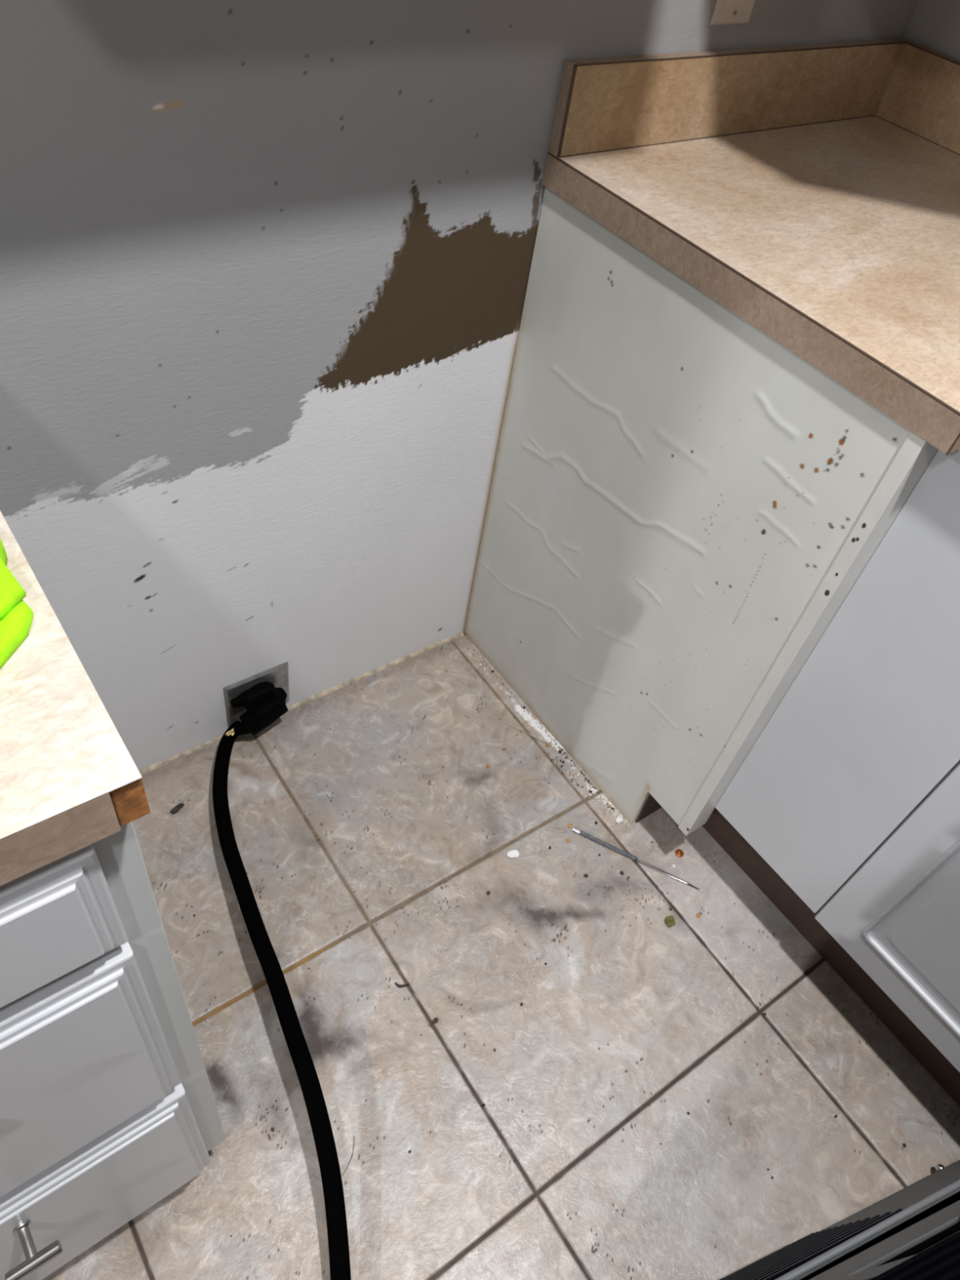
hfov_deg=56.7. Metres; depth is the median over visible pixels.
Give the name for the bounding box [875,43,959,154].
backsplash
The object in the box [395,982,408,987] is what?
twig
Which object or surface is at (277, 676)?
receptacle
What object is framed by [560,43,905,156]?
backsplash
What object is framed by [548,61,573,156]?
backsplash
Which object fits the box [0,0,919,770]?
wall
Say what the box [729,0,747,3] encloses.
socket
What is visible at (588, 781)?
debris
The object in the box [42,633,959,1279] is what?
floor
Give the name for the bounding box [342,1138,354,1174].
strand
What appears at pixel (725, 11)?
wall outlet
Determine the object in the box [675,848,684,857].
cap
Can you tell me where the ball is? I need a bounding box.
[664,915,675,927]
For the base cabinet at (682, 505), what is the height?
0.874 m
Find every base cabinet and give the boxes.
[0,821,226,1279]
[463,186,938,835]
[702,449,959,1106]
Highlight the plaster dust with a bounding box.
[518,709,625,824]
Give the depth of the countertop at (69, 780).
0.46 m
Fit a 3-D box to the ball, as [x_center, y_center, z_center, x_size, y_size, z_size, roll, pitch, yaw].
[0.308,0.454,1.435,0.019,0.012,0.018,-24,56,-28]
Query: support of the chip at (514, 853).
on the floor at (564, 1171)
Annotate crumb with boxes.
[615,815,622,823]
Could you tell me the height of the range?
1.090 m
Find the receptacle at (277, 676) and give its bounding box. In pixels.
[222,661,288,726]
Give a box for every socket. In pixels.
[250,681,275,688]
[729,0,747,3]
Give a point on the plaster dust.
(524, 709)
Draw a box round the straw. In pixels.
[505,723,552,746]
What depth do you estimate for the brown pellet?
1.28 m
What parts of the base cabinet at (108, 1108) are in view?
handle, drawer, drawer, drawer, frame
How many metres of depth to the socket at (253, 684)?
1.51 m
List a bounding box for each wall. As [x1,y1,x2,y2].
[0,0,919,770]
[903,0,959,60]
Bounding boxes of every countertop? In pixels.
[0,511,150,885]
[542,37,959,455]
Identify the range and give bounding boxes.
[720,1160,959,1279]
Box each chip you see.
[169,803,184,814]
[506,849,519,857]
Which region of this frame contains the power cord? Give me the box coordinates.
[212,681,351,1279]
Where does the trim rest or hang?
attached to the wall at (264, 265)
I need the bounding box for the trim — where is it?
[138,631,463,774]
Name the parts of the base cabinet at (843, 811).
filler panel, door, frame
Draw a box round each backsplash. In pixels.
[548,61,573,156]
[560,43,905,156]
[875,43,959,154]
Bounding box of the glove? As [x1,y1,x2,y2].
[0,537,33,669]
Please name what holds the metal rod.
on the floor at (564, 1171)
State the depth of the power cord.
1.21 m
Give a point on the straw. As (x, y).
(505, 723)
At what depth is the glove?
0.50 m
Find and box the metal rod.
[572,826,699,889]
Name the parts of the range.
panel, panel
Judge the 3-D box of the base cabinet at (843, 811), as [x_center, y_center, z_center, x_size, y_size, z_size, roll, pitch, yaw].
[1.009,0.362,1.061,0.649,0.872,1.382,-24,56,-28]
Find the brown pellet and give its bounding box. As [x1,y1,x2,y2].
[432,1017,438,1023]
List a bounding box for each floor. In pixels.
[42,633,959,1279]
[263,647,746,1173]
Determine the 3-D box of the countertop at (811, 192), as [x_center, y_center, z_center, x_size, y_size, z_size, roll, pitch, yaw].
[0.915,-0.140,0.805,0.691,0.142,1.898,-24,56,-28]
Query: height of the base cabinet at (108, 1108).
0.874 m
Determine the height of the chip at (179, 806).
0.006 m
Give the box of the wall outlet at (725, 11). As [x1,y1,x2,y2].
[710,0,755,25]
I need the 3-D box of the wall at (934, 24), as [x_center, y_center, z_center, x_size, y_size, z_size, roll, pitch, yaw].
[1.929,0.308,0.247,0.100,2.490,4.200,-24,56,-28]
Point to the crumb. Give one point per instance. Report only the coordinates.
(619, 820)

